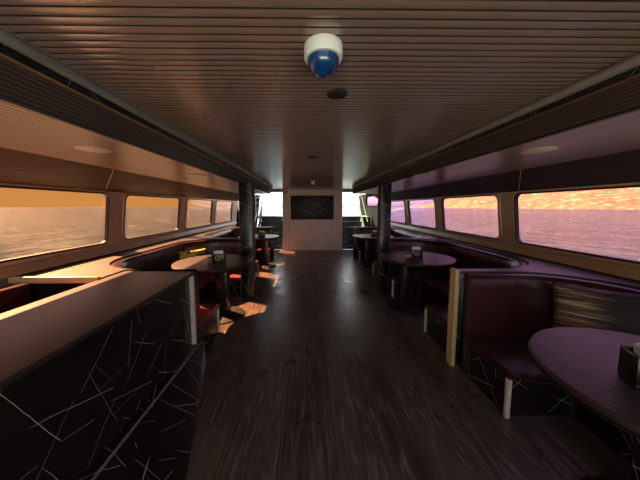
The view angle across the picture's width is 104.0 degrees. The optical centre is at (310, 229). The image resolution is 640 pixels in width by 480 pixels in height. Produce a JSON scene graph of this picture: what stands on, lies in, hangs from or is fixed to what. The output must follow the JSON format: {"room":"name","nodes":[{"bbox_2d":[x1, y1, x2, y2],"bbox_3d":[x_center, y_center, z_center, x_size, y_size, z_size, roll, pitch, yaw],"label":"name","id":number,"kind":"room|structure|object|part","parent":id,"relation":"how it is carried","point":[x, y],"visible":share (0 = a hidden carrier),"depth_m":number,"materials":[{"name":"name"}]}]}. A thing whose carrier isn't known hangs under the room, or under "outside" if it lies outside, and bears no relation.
{"room":"ship interior","nodes":[
{"label":"ship interior","id":0,"kind":"room"},
{"bbox_2d":[0,185,237,286],"bbox_3d":[-2.490,0.285,3.410,0.248,1.720,10.000,0,5,-1],"label":"wall","id":1,"kind":"structure","parent":0,"point":[117,198],"depth_m":3.14,"materials":[{"name":"beige paint"}]},
{"bbox_2d":[0,184,111,267],"bbox_3d":[-2.407,-0.051,2.168,0.112,0.658,1.701,0,5,-1],"label":"window","id":2,"kind":"structure","parent":1,"relation":"in","point":[108,211],"depth_m":2.47,"materials":[{"name":"black metal"}]},
{"bbox_2d":[0,221,236,278],"bbox_3d":[-2.434,0.212,3.384,0.057,0.080,9.960,0,5,-1],"label":"trim","id":3,"kind":"structure","parent":1,"relation":"attached to","point":[19,269],"depth_m":2.67,"materials":[{"name":"brown wood"}]},
{"bbox_2d":[0,183,236,201],"bbox_3d":[-2.374,-0.474,3.293,0.022,0.014,9.900,0,5,-1],"label":"trim","id":4,"kind":"structure","parent":1,"relation":"attached to","point":[0,183],"depth_m":2.69,"materials":[{"name":"brown wood"}]},
{"bbox_2d":[0,147,238,200],"bbox_3d":[-2.181,-0.598,3.284,0.470,0.238,9.900,0,5,-1],"label":"trim","id":5,"kind":"structure","parent":1,"relation":"attached to","point":[16,167],"depth_m":2.35,"materials":[{"name":"brown wood"}]},
{"bbox_2d":[121,194,181,242],"bbox_3d":[-2.428,-0.209,3.926,0.112,0.658,1.481,0,5,-1],"label":"window","id":6,"kind":"structure","parent":1,"relation":"in","point":[126,240],"depth_m":3.67,"materials":[{"name":"black metal"}]},
{"bbox_2d":[184,198,213,230],"bbox_3d":[-2.447,-0.353,5.524,0.112,0.658,1.391,0,5,-1],"label":"window","id":7,"kind":"structure","parent":1,"relation":"in","point":[212,202],"depth_m":5.43,"materials":[{"name":"grey metal"}]},
{"bbox_2d":[214,200,232,224],"bbox_3d":[-2.466,-0.495,7.110,0.112,0.658,1.466,0,5,-1],"label":"window","id":8,"kind":"structure","parent":1,"relation":"in","point":[215,223],"depth_m":7.16,"materials":[{"name":"grey metal"}]},
{"bbox_2d":[0,102,267,193],"bbox_3d":[-1.510,-0.625,2.647,0.857,0.030,8.620,0,5,-1],"label":"ceiling","id":9,"kind":"structure","parent":0,"point":[20,130],"depth_m":1.59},
{"bbox_2d":[74,146,111,152],"bbox_3d":[-1.395,-0.511,1.604,0.184,0.014,0.184,0,5,-1],"label":"flush light","id":10,"kind":"object","parent":9,"relation":"attached to","point":[83,148],"visible":1,"depth_m":1.57,"materials":[{"name":"white plastic"}]},
{"bbox_2d":[78,147,107,151],"bbox_3d":[-1.395,-0.510,1.604,0.148,0.013,0.148,0,5,-1],"label":"diffuser","id":11,"kind":"object","parent":10,"relation":"attached to","point":[90,149],"depth_m":1.58,"materials":[{"name":"white plastic"}]},
{"bbox_2d":[0,57,270,193],"bbox_3d":[-1.078,-0.670,2.648,0.067,0.129,8.620,0,5,-1],"label":"trim","id":12,"kind":"structure","parent":9,"relation":"attached to","point":[20,88],"depth_m":1.17,"materials":[{"name":"brown wood"}]},
{"bbox_2d":[186,174,203,175],"bbox_3d":[-1.345,-0.627,2.900,0.184,0.014,0.184,0,5,-1],"label":"flush light","id":13,"kind":"object","parent":9,"relation":"attached to","point":[186,174],"visible":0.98,"depth_m":2.87,"materials":[{"name":"beige plastic"}]},
{"bbox_2d":[284,190,340,248],"bbox_3d":[0.050,-0.322,8.426,1.998,2.030,0.100,0,5,-1],"label":"wall","id":14,"kind":"structure","parent":0,"point":[321,233],"depth_m":8.40,"materials":[{"name":"beige wood"}]},
{"bbox_2d":[282,190,283,248],"bbox_3d":[-0.923,-0.335,8.353,0.050,1.970,0.020,0,5,-1],"label":"trim","id":15,"kind":"structure","parent":14,"relation":"attached to","point":[282,190],"depth_m":8.32,"materials":[{"name":"white metal"}]},
{"bbox_2d":[289,220,306,245],"bbox_3d":[-0.445,0.129,8.388,0.590,0.860,0.044,0,5,-1],"label":"door","id":16,"kind":"structure","parent":14,"relation":"in","point":[297,229],"depth_m":8.39,"materials":[{"name":"beige wood"}]},
{"bbox_2d":[290,195,333,219],"bbox_3d":[0.036,-0.731,8.317,1.432,0.795,0.040,0,5,-1],"label":"wall panel","id":17,"kind":"object","parent":14,"relation":"attached to","point":[303,207],"visible":1,"depth_m":8.30,"materials":[{"name":"black stone"}]},
{"bbox_2d":[283,248,341,249],"bbox_3d":[0.051,0.670,8.456,1.998,0.050,0.018,0,5,-1],"label":"baseboard","id":18,"kind":"structure","parent":14,"relation":"attached to","point":[334,248],"depth_m":8.45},
{"bbox_2d":[341,190,342,248],"bbox_3d":[1.025,-0.337,8.376,0.050,1.970,0.020,0,5,-1],"label":"trim","id":19,"kind":"structure","parent":14,"relation":"attached to","point":[341,190],"depth_m":8.34,"materials":[{"name":"white metal"}]},
{"bbox_2d":[0,0,639,189],"bbox_3d":[0.024,-0.908,3.392,5.370,0.060,10.118,0,5,-1],"label":"ceiling","id":20,"kind":"structure","parent":0,"point":[234,77],"depth_m":0.98,"materials":[{"name":"brown wood"}]},
{"bbox_2d":[0,43,271,188],"bbox_3d":[-1.068,-0.761,2.640,0.072,0.041,8.620,0,5,-1],"label":"trim","id":21,"kind":"structure","parent":20,"relation":"attached to","point":[4,49],"depth_m":1.15,"materials":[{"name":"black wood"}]},
{"bbox_2d":[0,53,270,188],"bbox_3d":[-1.059,-0.737,2.642,0.050,0.007,8.620,0,5,-1],"label":"trim","id":22,"kind":"structure","parent":21,"relation":"attached to","point":[3,56],"depth_m":1.14,"materials":[{"name":"brown wood"}]},
{"bbox_2d":[0,26,272,187],"bbox_3d":[-1.026,-0.792,2.657,0.066,0.047,8.659,0,5,-1],"label":"trim","id":23,"kind":"structure","parent":20,"relation":"attached to","point":[7,37],"depth_m":1.10,"materials":[{"name":"grey metal"}]},
{"bbox_2d":[304,33,342,77],"bbox_3d":[0.044,-0.602,0.895,0.138,0.106,0.138,0,5,-1],"label":"dome camera","id":24,"kind":"object","parent":20,"relation":"attached to","point":[323,52],"visible":1,"depth_m":0.85,"materials":[{"name":"white plastic"}]},
{"bbox_2d":[326,88,347,98],"bbox_3d":[0.131,-0.682,1.261,0.108,0.010,0.108,0,5,-1],"label":"ceiling speaker","id":25,"kind":"object","parent":20,"relation":"attached to","point":[337,93],"visible":1,"depth_m":1.25,"materials":[{"name":"black paint"}]},
{"bbox_2d":[352,52,639,187],"bbox_3d":[1.213,-0.795,2.684,0.066,0.047,8.659,0,5,-1],"label":"trim","id":26,"kind":"structure","parent":20,"relation":"attached to","point":[632,61],"depth_m":1.29,"materials":[{"name":"grey metal"}]},
{"bbox_2d":[353,66,639,188],"bbox_3d":[1.254,-0.764,2.667,0.072,0.041,8.620,0,5,-1],"label":"trim","id":27,"kind":"structure","parent":26,"relation":"attached to","point":[635,71],"depth_m":1.32,"materials":[{"name":"black wood"}]},
{"bbox_2d":[354,74,639,188],"bbox_3d":[1.244,-0.740,2.670,0.050,0.007,8.620,0,5,-1],"label":"trim","id":28,"kind":"structure","parent":27,"relation":"attached to","point":[638,75],"depth_m":1.33,"materials":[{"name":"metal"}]},
{"bbox_2d":[186,250,631,479],"bbox_3d":[0.034,1.177,3.545,5.450,0.080,10.050,0,5,-1],"label":"floor","id":29,"kind":"structure","parent":0,"point":[318,378],"depth_m":1.82,"materials":[{"name":"brown wood"}]},
{"bbox_2d":[0,283,31,313],"bbox_3d":[-1.985,0.998,0.287,0.615,0.860,3.440,0,5,-1],"label":"bench","id":30,"kind":"object","parent":29,"relation":"on","point":[13,296],"visible":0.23,"depth_m":1.85,"materials":[{"name":"red leather"}]},
{"bbox_2d":[0,271,205,479],"bbox_3d":[-0.987,0.974,0.470,1.365,0.876,3.685,0,5,-1],"label":"counter","id":31,"kind":"object","parent":29,"relation":"on","point":[101,379],"depth_m":1.32,"materials":[{"name":"stone"}]},
{"bbox_2d":[0,271,195,389],"bbox_3d":[-1.343,0.552,0.428,0.653,0.028,3.685,0,5,-1],"label":"countertop","id":32,"kind":"structure","parent":31,"relation":"on","point":[33,334],"depth_m":1.33,"materials":[{"name":"wood"}]},
{"bbox_3d":[-1.065,0.724,2.259,0.034,0.643,0.035,0,5,-1],"label":"post","id":33,"kind":"part","parent":31,"relation":"part of","materials":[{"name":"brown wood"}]},
{"bbox_2d":[5,227,271,302],"bbox_3d":[-1.770,0.590,4.608,1.408,0.898,5.205,0,5,-1],"label":"window ledge","id":34,"kind":"object","parent":29,"relation":"on","point":[45,283],"visible":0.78,"depth_m":2.19,"materials":[{"name":"wood"}]},
{"bbox_3d":[-2.054,0.833,2.074,0.740,0.869,0.050,0,5,-1],"label":"panel","id":35,"kind":"part","parent":34,"relation":"part of","materials":[{"name":"black paint"}]},
{"bbox_2d":[111,239,240,349],"bbox_3d":[-1.605,0.710,3.423,1.071,0.873,2.226,0,5,-1],"label":"sofa","id":36,"kind":"object","parent":29,"relation":"on","point":[207,315],"visible":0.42,"depth_m":3.48,"materials":[{"name":"red leather"}]},
{"bbox_2d":[179,248,205,259],"bbox_3d":[-1.881,0.530,4.021,0.152,0.400,0.443,5,7,43],"label":"throw pillow","id":37,"kind":"object","parent":36,"relation":"on","point":[186,254],"visible":0.33,"depth_m":3.98,"materials":[{"name":"yellow fabric"}]},
{"bbox_3d":[-1.076,1.054,2.892,0.028,0.283,0.028,0,5,-1],"label":"corner post","id":38,"kind":"part","parent":36,"relation":"part of","materials":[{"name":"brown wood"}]},
{"bbox_3d":[-1.577,0.829,3.434,1.007,0.070,2.106,0,5,-1],"label":"seat","id":39,"kind":"part","parent":36,"relation":"part of","materials":[{"name":"red leather"}]},
{"bbox_2d":[171,254,252,323],"bbox_3d":[-1.274,0.784,3.334,1.000,0.740,1.000,0,5,-1],"label":"round table","id":40,"kind":"object","parent":29,"relation":"on","point":[228,313],"visible":0.76,"depth_m":3.25,"materials":[{"name":"wood"}]},
{"bbox_2d":[211,252,225,262],"bbox_3d":[-1.193,0.364,3.230,0.156,0.115,0.103,-1,5,-6],"label":"napkin holder","id":41,"kind":"object","parent":40,"relation":"on","point":[215,258],"visible":0.98,"depth_m":3.18,"materials":[{"name":"black paint"}]},
{"bbox_2d":[205,228,270,278],"bbox_3d":[-1.634,0.489,5.868,1.071,0.873,2.476,0,5,-1],"label":"sofa","id":42,"kind":"object","parent":29,"relation":"on","point":[230,233],"visible":0.26,"depth_m":6.59,"materials":[{"name":"red leather"}]},
{"bbox_3d":[-1.644,0.325,5.854,1.051,0.543,2.476,0,5,-1],"label":"backrest","id":43,"kind":"part","parent":42,"relation":"part of","materials":[{"name":"red leather"}]},
{"bbox_3d":[-1.606,0.608,5.879,1.007,0.070,2.356,0,5,-1],"label":"seat","id":44,"kind":"part","parent":42,"relation":"part of","materials":[{"name":"red leather"}]},
{"bbox_2d":[238,182,255,299],"bbox_3d":[-0.992,0.191,3.921,0.196,1.816,0.196,0,5,-1],"label":"pillar","id":45,"kind":"structure","parent":29,"relation":"on","point":[246,189],"depth_m":3.83,"materials":[{"name":"black stone"}]},
{"bbox_2d":[238,234,278,267],"bbox_3d":[-1.278,0.530,6.157,1.000,0.740,1.000,0,5,-1],"label":"round table","id":46,"kind":"object","parent":29,"relation":"on","point":[264,263],"visible":0.73,"depth_m":6.08,"materials":[{"name":"wood"}]},
{"bbox_2d":[258,232,264,236],"bbox_3d":[-1.181,0.115,5.999,0.156,0.115,0.103,0,5,-4],"label":"napkin holder","id":47,"kind":"object","parent":46,"relation":"on","point":[260,234],"visible":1,"depth_m":5.95,"materials":[{"name":"black paint"}]},
{"bbox_2d":[271,226,273,257],"bbox_3d":[-1.613,0.362,7.152,1.104,0.896,0.098,0,5,-1],"label":"wall","id":48,"kind":"structure","parent":29,"relation":"on","point":[272,228],"depth_m":7.12,"materials":[{"name":"black stone"}]},
{"bbox_3d":[-1.630,0.377,7.154,1.070,0.867,0.098,0,5,-1],"label":"marble panel","id":49,"kind":"part","parent":48,"relation":"part of","materials":[{"name":"black stone"}]},
{"bbox_3d":[-1.078,0.364,7.134,0.034,0.896,0.042,0,5,-1],"label":"post","id":50,"kind":"part","parent":48,"relation":"part of","materials":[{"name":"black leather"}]},
{"bbox_2d":[281,219,342,248],"bbox_3d":[0.041,0.115,9.213,2.100,1.020,1.370,0,5,-1],"label":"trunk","id":51,"kind":"object","parent":29,"relation":"on","point":[282,219],"visible":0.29,"depth_m":8.53,"materials":[{"name":"black"}]},
{"bbox_2d":[353,226,372,257],"bbox_3d":[1.741,0.359,7.192,1.047,0.896,0.098,0,5,-1],"label":"wall","id":52,"kind":"structure","parent":29,"relation":"on","point":[354,228],"depth_m":7.15,"materials":[{"name":"black stone"}]},
{"bbox_3d":[1.235,0.361,7.162,0.034,0.896,0.042,0,5,-1],"label":"post","id":53,"kind":"part","parent":52,"relation":"part of","materials":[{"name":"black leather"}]},
{"bbox_2d":[353,234,393,267],"bbox_3d":[1.532,0.525,6.211,1.000,0.740,1.000,0,5,-1],"label":"round table","id":54,"kind":"object","parent":29,"relation":"on","point":[368,239],"visible":0.81,"depth_m":6.13,"materials":[{"name":"wood"}]},
{"bbox_2d":[376,184,391,293],"bbox_3d":[1.213,0.168,4.177,0.170,1.816,0.170,0,5,-1],"label":"pillar","id":55,"kind":"structure","parent":29,"relation":"on","point":[384,190],"depth_m":4.10,"materials":[{"name":"black stone"}]},
{"bbox_2d":[356,228,421,278],"bbox_3d":[1.793,0.486,5.909,1.014,0.873,2.476,0,5,-1],"label":"sofa","id":56,"kind":"object","parent":29,"relation":"on","point":[360,244],"visible":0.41,"depth_m":6.63,"materials":[{"name":"red leather"}]},
{"bbox_3d":[1.765,0.605,5.920,0.950,0.070,2.356,0,5,-1],"label":"seat","id":57,"kind":"part","parent":56,"relation":"part of","materials":[{"name":"red leather"}]},
{"bbox_3d":[1.803,0.321,5.894,0.994,0.543,2.476,0,5,-1],"label":"backrest","id":58,"kind":"part","parent":56,"relation":"part of","materials":[{"name":"red leather"}]},
{"bbox_2d":[378,251,456,313],"bbox_3d":[1.503,0.758,3.631,1.030,0.740,1.030,0,5,-1],"label":"round table","id":59,"kind":"object","parent":29,"relation":"on","point":[406,304],"visible":0.91,"depth_m":3.54,"materials":[{"name":"wood"}]},
{"bbox_2d":[409,249,422,257],"bbox_3d":[1.488,0.336,3.541,0.156,0.115,0.103,0,5,5],"label":"napkin holder","id":60,"kind":"object","parent":59,"relation":"on","point":[414,253],"visible":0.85,"depth_m":3.49,"materials":[{"name":"black paint"}]},
{"bbox_2d":[389,239,527,352],"bbox_3d":[1.823,0.706,3.459,1.014,0.873,2.236,0,5,-1],"label":"sofa","id":61,"kind":"object","parent":29,"relation":"on","point":[432,285],"visible":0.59,"depth_m":3.65,"materials":[{"name":"red leather"}]},
{"bbox_3d":[1.323,0.949,4.048,0.028,0.283,0.028,0,5,-1],"label":"corner post","id":62,"kind":"part","parent":61,"relation":"part of","materials":[{"name":"brown wood"}]},
{"bbox_3d":[1.795,0.825,3.470,0.950,0.070,2.116,0,5,-1],"label":"seat","id":63,"kind":"part","parent":61,"relation":"part of","materials":[{"name":"red leather"}]},
{"bbox_3d":[1.337,1.052,2.911,0.028,0.283,0.028,0,5,-1],"label":"corner post","id":64,"kind":"part","parent":61,"relation":"part of","materials":[{"name":"brown wood"}]},
{"bbox_3d":[1.833,0.542,3.445,0.994,0.543,2.236,0,5,-1],"label":"backrest","id":65,"kind":"part","parent":61,"relation":"part of","materials":[{"name":"red leather"}]},
{"bbox_2d":[446,268,572,366],"bbox_3d":[1.800,0.800,2.293,1.047,0.896,0.098,0,5,-1],"label":"wall","id":66,"kind":"structure","parent":29,"relation":"on","point":[456,286],"depth_m":2.25,"materials":[{"name":"beige wood"}]},
{"bbox_3d":[1.293,0.798,2.312,0.034,0.896,0.042,0,5,-1],"label":"post","id":67,"kind":"part","parent":66,"relation":"part of","materials":[{"name":"brown wood"}]},
{"bbox_3d":[1.294,0.802,2.262,0.034,0.896,0.042,0,5,-1],"label":"post","id":68,"kind":"part","parent":66,"relation":"part of","materials":[{"name":"brown wood"}]},
{"bbox_2d":[459,274,639,462],"bbox_3d":[1.851,0.920,1.079,1.014,0.873,2.336,0,5,-1],"label":"sofa","id":69,"kind":"object","parent":29,"relation":"on","point":[501,313],"visible":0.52,"depth_m":2.01,"materials":[{"name":"red leather"}]},
{"bbox_3d":[1.823,1.040,1.089,0.950,0.070,2.216,0,5,-1],"label":"seat","id":70,"kind":"part","parent":69,"relation":"part of","materials":[{"name":"red leather"}]},
{"bbox_3d":[1.351,1.159,1.718,0.028,0.283,0.028,0,5,-1],"label":"corner post","id":71,"kind":"part","parent":69,"relation":"part of","materials":[{"name":"brown wood"}]},
{"bbox_3d":[1.861,0.756,1.064,0.994,0.543,2.336,0,5,-1],"label":"backrest","id":72,"kind":"part","parent":69,"relation":"part of","materials":[{"name":"red leather"}]},
{"bbox_2d":[552,281,639,335],"bbox_3d":[2.093,0.677,1.772,0.580,0.510,0.183,4,7,39],"label":"throw pillow","id":73,"kind":"object","parent":69,"relation":"on","point":[574,306],"visible":0.56,"depth_m":1.77,"materials":[{"name":"brown fabric"}]},
{"bbox_2d":[528,327,639,479],"bbox_3d":[1.529,0.992,1.031,1.000,0.740,1.000,0,5,-1],"label":"round table","id":74,"kind":"object","parent":29,"relation":"on","point":[582,363],"visible":0.98,"depth_m":1.10,"materials":[{"name":"wood"}]},
{"bbox_2d":[617,344,639,388],"bbox_3d":[1.374,0.560,0.986,0.172,0.126,0.113,3,6,26],"label":"napkin holder","id":75,"kind":"object","parent":74,"relation":"on","point":[629,363],"visible":1,"depth_m":1.02,"materials":[{"name":"black paint"}]},
{"bbox_2d":[633,342,639,356],"bbox_3d":[1.376,0.536,0.987,0.121,0.149,0.048,3,6,26],"label":"napkins","id":76,"kind":"object","parent":75,"relation":"in","point":[636,351],"visible":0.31,"depth_m":1.01,"materials":[{"name":"white paper"}]},
{"bbox_2d":[355,106,639,193],"bbox_3d":[1.654,-0.628,2.684,0.881,0.030,8.620,0,5,-1],"label":"ceiling","id":77,"kind":"structure","parent":0,"point":[621,134],"depth_m":1.70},
{"bbox_2d":[353,77,639,193],"bbox_3d":[1.246,-0.673,2.675,0.066,0.129,8.620,0,5,-1],"label":"trim","id":78,"kind":"structure","parent":77,"relation":"attached to","point":[625,96],"depth_m":1.32,"materials":[{"name":"brown wood"}]},
{"bbox_2d":[521,146,558,153],"bbox_3d":[1.485,-0.513,1.628,0.184,0.014,0.184,0,5,-1],"label":"flush light","id":79,"kind":"object","parent":77,"relation":"attached to","point":[540,149],"visible":0.99,"depth_m":1.60,"materials":[{"name":"white plastic"}]},
{"bbox_2d":[524,148,553,152],"bbox_3d":[1.485,-0.512,1.629,0.148,0.013,0.148,0,5,-1],"label":"diffuser","id":80,"kind":"object","parent":79,"relation":"attached to","point":[534,150],"depth_m":1.60,"materials":[{"name":"white plastic"}]},
{"bbox_2d":[391,184,639,289],"bbox_3d":[2.549,0.280,3.470,0.248,1.720,10.000,0,5,-1],"label":"wall","id":81,"kind":"structure","parent":0,"point":[506,208],"depth_m":3.18,"materials":[{"name":"paint"}]},
{"bbox_2d":[391,200,405,224],"bbox_3d":[2.435,-0.501,7.169,0.112,0.658,1.466,0,5,-1],"label":"window","id":82,"kind":"structure","parent":81,"relation":"in","point":[402,223],"depth_m":6.71,"materials":[{"name":"grey metal"}]},
{"bbox_2d":[407,198,436,230],"bbox_3d":[2.454,-0.358,5.583,0.112,0.658,1.391,0,5,-1],"label":"window","id":83,"kind":"structure","parent":81,"relation":"in","point":[433,199],"depth_m":5.49,"materials":[{"name":"grey metal"}]},
{"bbox_2d":[440,194,501,241],"bbox_3d":[2.473,-0.214,3.984,0.112,0.658,1.481,0,5,-1],"label":"window","id":84,"kind":"structure","parent":81,"relation":"in","point":[444,229],"depth_m":3.72,"materials":[{"name":"black metal"}]},
{"bbox_2d":[355,227,639,288],"bbox_3d":[1.908,0.260,3.490,1.221,0.016,7.460,0,5,-1],"label":"window ledge","id":85,"kind":"object","parent":81,"relation":"attached to","point":[536,265],"visible":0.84,"depth_m":2.27,"materials":[{"name":"wood"}]},
{"bbox_2d":[373,149,639,200],"bbox_3d":[2.281,-0.603,3.337,0.389,0.238,9.900,0,5,-1],"label":"trim","id":86,"kind":"structure","parent":81,"relation":"attached to","point":[622,167],"depth_m":2.36,"materials":[{"name":"brown wood"}]},
{"bbox_2d":[391,223,639,280],"bbox_3d":[2.494,0.207,3.442,0.057,0.080,9.960,0,5,-1],"label":"trim","id":87,"kind":"structure","parent":81,"relation":"attached to","point":[618,270],"depth_m":2.60,"materials":[{"name":"brown wood"}]},
{"bbox_2d":[395,182,639,200],"bbox_3d":[2.434,-0.479,3.350,0.022,0.014,9.900,0,5,-1],"label":"trim","id":88,"kind":"structure","parent":81,"relation":"attached to","point":[635,182],"depth_m":2.58,"materials":[{"name":"brown wood"}]},
{"bbox_2d":[511,184,639,268],"bbox_3d":[2.494,-0.056,2.226,0.112,0.658,1.701,0,5,-1],"label":"window","id":89,"kind":"structure","parent":81,"relation":"in","point":[514,201],"depth_m":2.43,"materials":[{"name":"black metal"}]},
{"bbox_3d":[-0.073,-0.513,10.275,5.100,0.080,0.840,0,5,-1],"label":"aft deck","id":90,"kind":"object","parent":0,"visible":0},
{"bbox_2d":[236,194,259,226],"bbox_3d":[-2.432,-0.429,9.902,0.080,1.980,2.961,0,5,5],"label":"bulwark","id":91,"kind":"object","parent":90,"relation":"attached to","point":[257,199],"visible":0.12,"depth_m":10.70,"materials":[{"name":"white metal"}]},
{"bbox_2d":[255,194,281,212],"bbox_3d":[-1.527,-1.038,10.532,1.630,0.920,0.032,0,5,-1],"label":"deck railing","id":92,"kind":"object","parent":90,"relation":"on","point":[255,194],"visible":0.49,"depth_m":10.49,"materials":[{"name":"white metal"}]},
{"bbox_2d":[261,216,282,248],"bbox_3d":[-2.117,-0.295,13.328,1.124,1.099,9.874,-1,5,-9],"label":"staircase","id":93,"kind":"structure","parent":90,"relation":"attached to","point":[267,221],"depth_m":9.40,"materials":[{"name":"metal"}]},
{"bbox_2d":[255,194,261,226],"bbox_3d":[-1.911,-0.376,9.156,0.024,2.008,1.351,0,5,-1],"label":"stair rail","id":94,"kind":"object","parent":93,"relation":"attached to","point":[260,217],"visible":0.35,"depth_m":9.42,"materials":[{"name":"white metal"}]},
{"bbox_2d":[342,216,361,248],"bbox_3d":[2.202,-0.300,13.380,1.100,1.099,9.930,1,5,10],"label":"staircase","id":95,"kind":"structure","parent":90,"relation":"attached to","point":[349,222],"depth_m":9.23,"materials":[{"name":"metal"}]},
{"bbox_2d":[360,194,367,226],"bbox_3d":[1.932,-0.381,9.202,0.024,2.008,1.351,0,5,-1],"label":"stair rail","id":96,"kind":"object","parent":95,"relation":"attached to","point":[361,217],"visible":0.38,"depth_m":9.31,"materials":[{"name":"white metal"}]},
{"bbox_2d":[358,194,377,226],"bbox_3d":[2.334,-0.434,9.959,0.080,1.980,2.961,-1,5,-6],"label":"bulwark","id":97,"kind":"object","parent":90,"relation":"attached to","point":[372,211],"visible":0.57,"depth_m":10.01,"materials":[{"name":"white metal"}]},
{"bbox_3d":[2.357,-1.099,9.647,0.070,0.420,1.419,-1,5,-6],"label":"porthole frame","id":98,"kind":"part","parent":97,"relation":"part of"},
{"label":"outside","id":99,"kind":"structure","parent":0,"visible":0},
{"bbox_2d":[0,207,639,260],"bbox_3d":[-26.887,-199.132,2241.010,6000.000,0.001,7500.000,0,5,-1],"label":"sea","id":100,"kind":"structure","parent":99,"point":[24,231],"depth_m":38.79,"materials":[{"name":"liquid"}]},
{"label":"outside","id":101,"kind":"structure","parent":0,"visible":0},
{"bbox_2d":[410,187,639,209],"bbox_3d":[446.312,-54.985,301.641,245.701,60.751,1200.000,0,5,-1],"label":"shore","id":102,"kind":"structure","parent":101,"point":[620,198],"depth_m":355.40,"materials":[{"name":"sand"}]},
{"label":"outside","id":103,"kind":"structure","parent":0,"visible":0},
{"bbox_2d":[259,206,403,206],"bbox_3d":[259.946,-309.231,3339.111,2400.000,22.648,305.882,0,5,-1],"label":"shore","id":104,"kind":"structure","parent":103,"point":[259,206],"depth_m":3275.41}
]}

